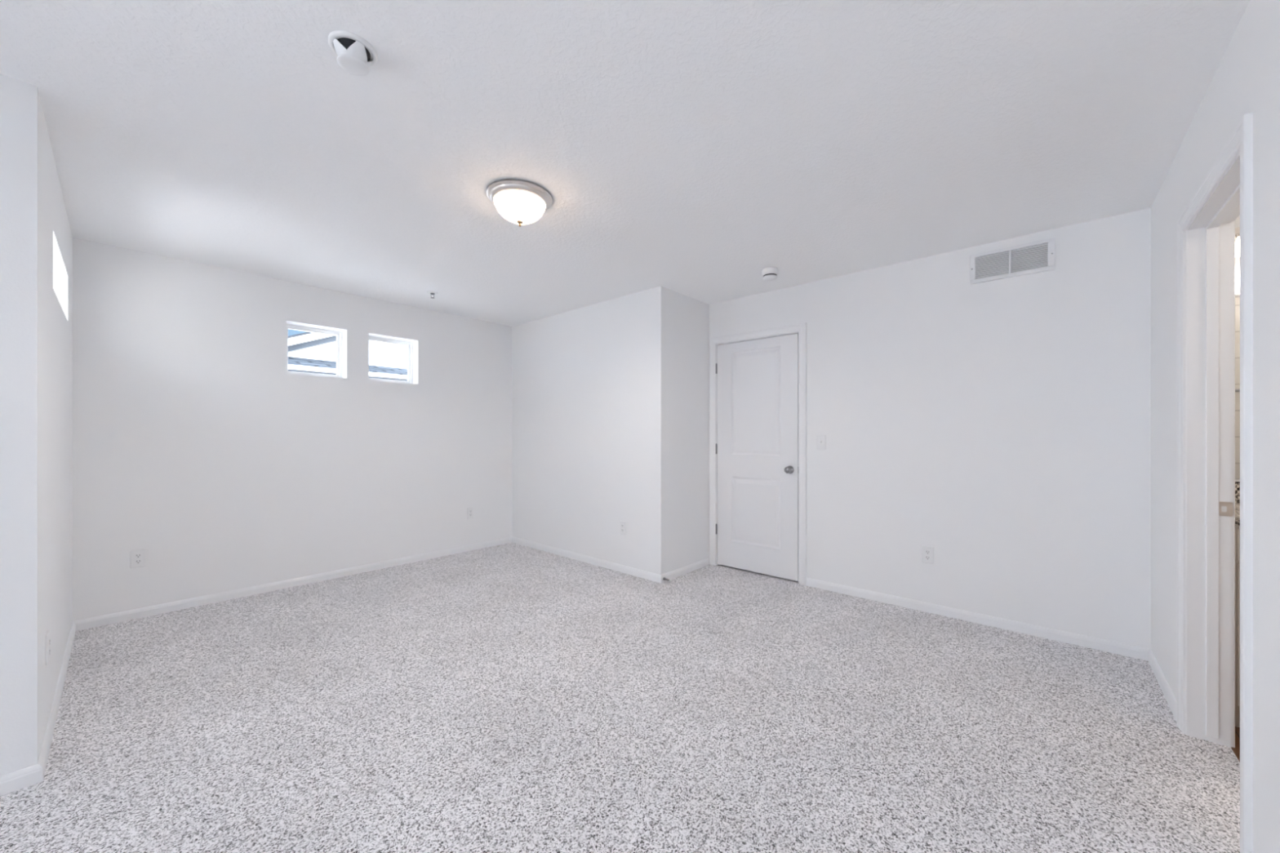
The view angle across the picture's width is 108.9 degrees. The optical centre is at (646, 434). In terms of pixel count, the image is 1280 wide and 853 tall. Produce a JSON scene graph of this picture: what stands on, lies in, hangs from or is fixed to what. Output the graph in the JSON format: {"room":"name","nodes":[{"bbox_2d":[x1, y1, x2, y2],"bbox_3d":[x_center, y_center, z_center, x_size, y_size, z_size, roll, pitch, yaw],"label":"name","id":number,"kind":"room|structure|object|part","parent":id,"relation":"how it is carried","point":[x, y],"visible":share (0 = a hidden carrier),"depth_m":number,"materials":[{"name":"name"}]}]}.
{"room":"empty bedroom","nodes":[
{"label":"empty bedroom","id":0,"kind":"room"},
{"bbox_2d":[0,74,42,776],"bbox_3d":[-3.591,-0.001,0.044,0.150,2.440,4.264,0,0,41],"label":"wall","id":1,"kind":"structure","parent":0,"point":[20,104],"depth_m":1.58,"materials":[{"name":"white paint"}]},
{"bbox_2d":[0,764,43,795],"bbox_3d":[-3.477,1.188,0.052,0.012,0.062,4.127,0,0,41],"label":"baseboard","id":2,"kind":"structure","parent":1,"relation":"attached to","point":[11,782],"depth_m":1.57,"materials":[{"name":"white paint"}]},
{"bbox_2d":[42,110,72,742],"bbox_3d":[-3.012,-0.001,2.263,1.879,2.440,0.150,0,0,41],"label":"wall","id":3,"kind":"structure","parent":0,"point":[57,237],"depth_m":2.06,"materials":[{"name":"white paint"}]},
{"bbox_2d":[45,630,49,665],"bbox_3d":[-2.366,0.842,1.809,0.071,0.117,0.008,0,0,41],"label":"wall outlet","id":4,"kind":"object","parent":3,"relation":"attached to","point":[47,634],"visible":1,"depth_m":1.79,"materials":[{"name":"white plastic"}]},
{"bbox_2d":[37,621,75,777],"bbox_3d":[-2.840,1.188,2.222,1.891,0.062,0.012,0,0,41],"label":"baseboard","id":5,"kind":"structure","parent":3,"relation":"attached to","point":[44,753],"depth_m":1.98,"materials":[{"name":"white paint"}]},
{"bbox_2d":[72,237,511,621],"bbox_3d":[-2.325,-0.001,4.375,0.150,2.440,3.942,0,0,41],"label":"wall","id":6,"kind":"structure","parent":0,"point":[195,446],"depth_m":3.47,"materials":[{"name":"white paint"}]},
{"bbox_2d":[129,548,146,568],"bbox_3d":[-3.378,0.826,3.039,0.008,0.117,0.071,0,0,41],"label":"wall outlet","id":7,"kind":"object","parent":6,"relation":"attached to","point":[137,557],"visible":1,"depth_m":3.04,"materials":[{"name":"white plastic"}]},
{"bbox_2d":[134,553,142,558],"bbox_3d":[-3.376,0.806,3.038,0.003,0.028,0.034,0,0,41],"label":"receptacle","id":8,"kind":"object","parent":7,"relation":"attached to","point":[136,555],"depth_m":3.04,"materials":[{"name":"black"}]},
{"bbox_2d":[134,559,142,564],"bbox_3d":[-3.376,0.845,3.038,0.003,0.028,0.034,0,0,41],"label":"receptacle","id":9,"kind":"object","parent":7,"relation":"attached to","point":[136,561],"depth_m":3.04,"materials":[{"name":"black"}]},
{"bbox_2d":[74,536,511,631],"bbox_3d":[-2.537,1.188,4.007,0.012,0.062,3.108,0,0,41],"label":"baseboard","id":10,"kind":"structure","parent":6,"relation":"attached to","point":[104,620],"depth_m":3.52,"materials":[{"name":"white paint"}]},
{"bbox_2d":[286,324,342,377],"bbox_3d":[-2.830,-0.694,3.883,0.031,0.420,0.419,0,0,41],"label":"window","id":11,"kind":"structure","parent":6,"relation":"in","point":[339,334],"depth_m":3.93,"materials":[{"name":"white plastic"}]},
{"bbox_2d":[368,335,413,383],"bbox_3d":[-2.442,-0.694,4.331,0.031,0.420,0.425,0,0,41],"label":"window","id":12,"kind":"structure","parent":6,"relation":"in","point":[410,344],"depth_m":4.43,"materials":[{"name":"white plastic"}]},
{"bbox_2d":[466,506,473,519],"bbox_3d":[-1.849,0.826,4.804,0.008,0.117,0.071,0,0,41],"label":"wall outlet","id":13,"kind":"object","parent":6,"relation":"attached to","point":[469,510],"visible":1,"depth_m":4.80,"materials":[{"name":"white plastic"}]},
{"bbox_2d":[511,288,650,572],"bbox_3d":[-0.710,-0.001,4.556,2.057,2.440,0.115,0,0,41],"label":"wall","id":14,"kind":"structure","parent":0,"point":[581,376],"depth_m":4.35,"materials":[{"name":"white paint"}]},
{"bbox_2d":[511,536,661,582],"bbox_3d":[-0.703,1.188,4.466,2.184,0.062,0.012,0,0,41],"label":"baseboard","id":15,"kind":"structure","parent":14,"relation":"attached to","point":[615,566],"depth_m":4.29,"materials":[{"name":"white paint"}]},
{"bbox_2d":[620,520,626,535],"bbox_3d":[-0.211,0.828,4.043,0.071,0.117,0.008,0,0,41],"label":"wall outlet","id":16,"kind":"object","parent":14,"relation":"attached to","point":[623,524],"visible":1,"depth_m":4.04,"materials":[{"name":"white plastic"}]},
{"bbox_2d":[0,542,1239,852],"bbox_3d":[-0.713,1.234,0.816,7.247,0.030,9.200,0,0,41],"label":"floor","id":17,"kind":"structure","parent":0,"point":[511,697],"depth_m":1.89,"materials":[{"name":"carpet"}]},
{"bbox_2d":[1235,525,1239,727],"bbox_3d":[3.137,0.796,1.657,1.426,0.854,0.668,0,0,41],"label":"vanity cabinet","id":18,"kind":"object","parent":17,"relation":"on","point":[1237,527],"visible":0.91,"depth_m":1.86,"materials":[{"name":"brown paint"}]},
{"bbox_2d":[1235,481,1239,525],"bbox_3d":[3.137,0.302,1.651,1.438,0.135,0.679,0,0,41],"label":"countertop","id":19,"kind":"structure","parent":18,"relation":"on","point":[1237,483],"depth_m":2.23,"materials":[{"name":"stone"}]},
{"bbox_3d":[2.569,0.448,1.719,0.438,0.133,0.018,0,0,41],"label":"drawer","id":20,"kind":"part","parent":18,"relation":"part of","materials":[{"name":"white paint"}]},
{"bbox_3d":[2.569,0.815,1.719,0.438,0.579,0.018,0,0,41],"label":"door","id":21,"kind":"part","parent":18,"relation":"part of","materials":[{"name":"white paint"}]},
{"bbox_2d":[0,0,1249,326],"bbox_3d":[-0.713,-1.280,0.816,7.247,0.120,9.200,0,0,41],"label":"ceiling","id":22,"kind":"structure","parent":0,"point":[692,148],"depth_m":1.81,"materials":[{"name":"white paint"}]},
{"bbox_2d":[328,30,377,76],"bbox_3d":[-0.928,-1.192,1.448,0.132,0.058,0.132,0,0,41],"label":"smoke detector","id":23,"kind":"object","parent":22,"relation":"attached to","point":[356,55],"visible":1,"depth_m":1.42,"materials":[{"name":"white plastic"}]},
{"bbox_2d":[426,291,438,298],"bbox_3d":[-1.845,-1.198,3.942,0.086,0.046,0.086,0,0,41],"label":"sprinkler","id":24,"kind":"object","parent":22,"relation":"attached to","point":[433,293],"visible":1,"depth_m":3.93,"materials":[{"name":"white metal"}]},
{"bbox_2d":[486,179,552,226],"bbox_3d":[-0.650,-1.143,2.345,0.326,0.156,0.326,0,0,41],"label":"ceiling lamp","id":25,"kind":"object","parent":22,"relation":"attached to","point":[520,202],"visible":1,"depth_m":2.26,"materials":[{"name":"white glass"}]},
{"bbox_3d":[-0.650,-1.139,2.345,0.256,0.100,0.256,0,0,41],"label":"lamp shade","id":26,"kind":"part","parent":25,"relation":"part of","materials":[{"name":"white glass"}]},
{"bbox_2d":[761,266,777,280],"bbox_3d":[0.914,-1.183,3.393,0.116,0.075,0.116,0,0,41],"label":"smoke detector","id":27,"kind":"object","parent":22,"relation":"attached to","point":[771,273],"visible":1,"depth_m":3.35,"materials":[{"name":"white plastic"}]},
{"bbox_2d":[650,285,709,574],"bbox_3d":[0.309,-0.001,4.073,0.115,2.440,0.719,0,0,41],"label":"wall","id":28,"kind":"structure","parent":0,"point":[679,322],"depth_m":3.94,"materials":[{"name":"white paint"}]},
{"bbox_2d":[661,557,709,582],"bbox_3d":[0.348,1.188,4.020,0.012,0.062,0.715,0,0,41],"label":"baseboard","id":29,"kind":"structure","parent":28,"relation":"attached to","point":[680,571],"depth_m":4.00,"materials":[{"name":"white paint"}]},
{"bbox_2d":[709,208,1239,648],"bbox_3d":[1.666,-0.001,3.450,7.097,2.440,0.115,0,0,41],"label":"wall","id":30,"kind":"structure","parent":0,"point":[1002,428],"depth_m":2.92,"materials":[{"name":"white paint"}]},
{"bbox_2d":[715,333,798,581],"bbox_3d":[0.932,0.188,3.989,0.786,2.030,0.102,0,0,41],"label":"door","id":31,"kind":"structure","parent":30,"relation":"in","point":[757,447],"depth_m":3.98,"materials":[{"name":"white paint"}]},
{"bbox_3d":[1.166,0.293,3.764,0.066,0.066,0.067,0,0,41],"label":"knob","id":32,"kind":"part","parent":31,"relation":"part of","materials":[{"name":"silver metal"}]},
{"bbox_2d":[709,322,806,585],"bbox_3d":[0.978,0.160,4.035,0.916,2.120,0.132,0,0,41],"label":"door frame","id":33,"kind":"structure","parent":30,"relation":"attached to","point":[801,328],"depth_m":3.85,"materials":[{"name":"white paint"}]},
{"bbox_2d":[816,435,826,449],"bbox_3d":[1.376,0.065,3.614,0.071,0.117,0.017,0,0,41],"label":"light switch","id":34,"kind":"object","parent":30,"relation":"attached to","point":[820,439],"visible":1,"depth_m":3.61,"materials":[{"name":"white plastic"}]},
{"bbox_2d":[921,545,933,564],"bbox_3d":[1.929,0.828,3.141,0.071,0.117,0.008,0,0,41],"label":"wall outlet","id":35,"kind":"object","parent":30,"relation":"attached to","point":[927,552],"visible":1,"depth_m":3.14,"materials":[{"name":"white plastic"}]},
{"bbox_2d":[924,550,930,554],"bbox_3d":[1.927,0.808,3.139,0.034,0.028,0.003,0,0,41],"label":"receptacle","id":36,"kind":"object","parent":35,"relation":"attached to","point":[926,552],"depth_m":3.14,"materials":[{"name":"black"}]},
{"bbox_2d":[924,555,930,559],"bbox_3d":[1.927,0.847,3.139,0.034,0.028,0.003,0,0,41],"label":"receptacle","id":37,"kind":"object","parent":35,"relation":"attached to","point":[926,557],"depth_m":3.14,"materials":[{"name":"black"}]},
{"bbox_2d":[805,577,1150,660],"bbox_3d":[2.000,1.188,3.076,1.884,0.062,0.012,0,0,41],"label":"baseboard","id":38,"kind":"structure","parent":30,"relation":"attached to","point":[1111,646],"depth_m":2.90,"materials":[{"name":"white paint"}]},
{"bbox_2d":[969,237,1055,284],"bbox_3d":[2.263,-1.071,2.846,0.415,0.188,0.019,0,0,41],"label":"air vent","id":39,"kind":"object","parent":30,"relation":"in","point":[1037,258],"visible":1,"depth_m":2.83,"materials":[{"name":"white metal"}]},
{"bbox_2d":[1235,226,1239,257],"bbox_3d":[3.064,-0.930,2.054,0.756,0.180,0.166,0,0,41],"label":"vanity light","id":40,"kind":"object","parent":30,"relation":"attached to","point":[1237,229],"visible":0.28,"depth_m":2.20,"materials":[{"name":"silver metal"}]},
{"bbox_3d":[2.852,-0.897,2.201,0.056,0.086,0.056,0,0,41],"label":"bulb","id":41,"kind":"part","parent":40,"relation":"part of","materials":[{"name":"white glass"}]},
{"bbox_3d":[3.109,-0.966,2.105,0.756,0.110,0.030,0,0,41],"label":"plate","id":42,"kind":"part","parent":40,"relation":"part of","materials":[{"name":"silver metal"}]},
{"bbox_3d":[2.878,-0.957,2.231,0.018,0.035,0.091,0,0,41],"label":"arm","id":43,"kind":"part","parent":40,"relation":"part of","materials":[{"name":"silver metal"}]},
{"bbox_2d":[1235,294,1239,478],"bbox_3d":[3.341,-0.236,1.915,1.356,0.912,0.012,0,0,41],"label":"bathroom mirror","id":44,"kind":"object","parent":30,"relation":"attached to","point":[1237,296],"visible":0.02,"depth_m":2.27,"materials":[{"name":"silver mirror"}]},
{"bbox_2d":[1235,481,1239,502],"bbox_3d":[3.350,0.286,1.903,1.426,0.103,0.020,0,0,41],"label":"backsplash","id":45,"kind":"structure","parent":30,"relation":"attached to","point":[1237,483],"depth_m":2.26,"materials":[{"name":"stone"}]},
{"bbox_2d":[1151,0,1279,852],"bbox_3d":[0.111,-0.001,-0.631,0.115,2.440,8.091,0,0,41],"label":"wall","id":46,"kind":"structure","parent":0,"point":[1246,80],"depth_m":1.25,"materials":[{"name":"white paint"}]},
{"bbox_2d":[1147,648,1176,720],"bbox_3d":[2.471,1.188,2.191,0.012,0.062,0.734,0,0,41],"label":"baseboard","id":47,"kind":"structure","parent":46,"relation":"attached to","point":[1166,691],"depth_m":2.17,"materials":[{"name":"white paint"}]},
{"bbox_2d":[1176,112,1253,852],"bbox_3d":[2.002,0.163,1.551,0.148,2.113,0.846,0,0,41],"label":"door frame","id":48,"kind":"structure","parent":46,"relation":"attached to","point":[1206,228],"depth_m":1.80,"materials":[{"name":"white paint"}]},
{"bbox_3d":[2.266,0.292,1.791,0.036,0.057,0.003,0,0,41],"label":"strike plate","id":49,"kind":"part","parent":48,"relation":"part of","materials":[{"name":"silver metal"}]},
{"bbox_3d":[2.051,0.163,1.508,0.016,2.113,0.846,0,0,41],"label":"casing","id":50,"kind":"part","parent":48,"relation":"part of","materials":[{"name":"white paint"}]},
{"label":"outside","id":51,"kind":"structure","parent":0,"visible":0},
{"bbox_2d":[288,332,407,381],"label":"window","id":52,"kind":"structure","parent":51,"point":[308,352],"depth_m":7.94,"materials":[{"name":"clear glass"}]}
]}

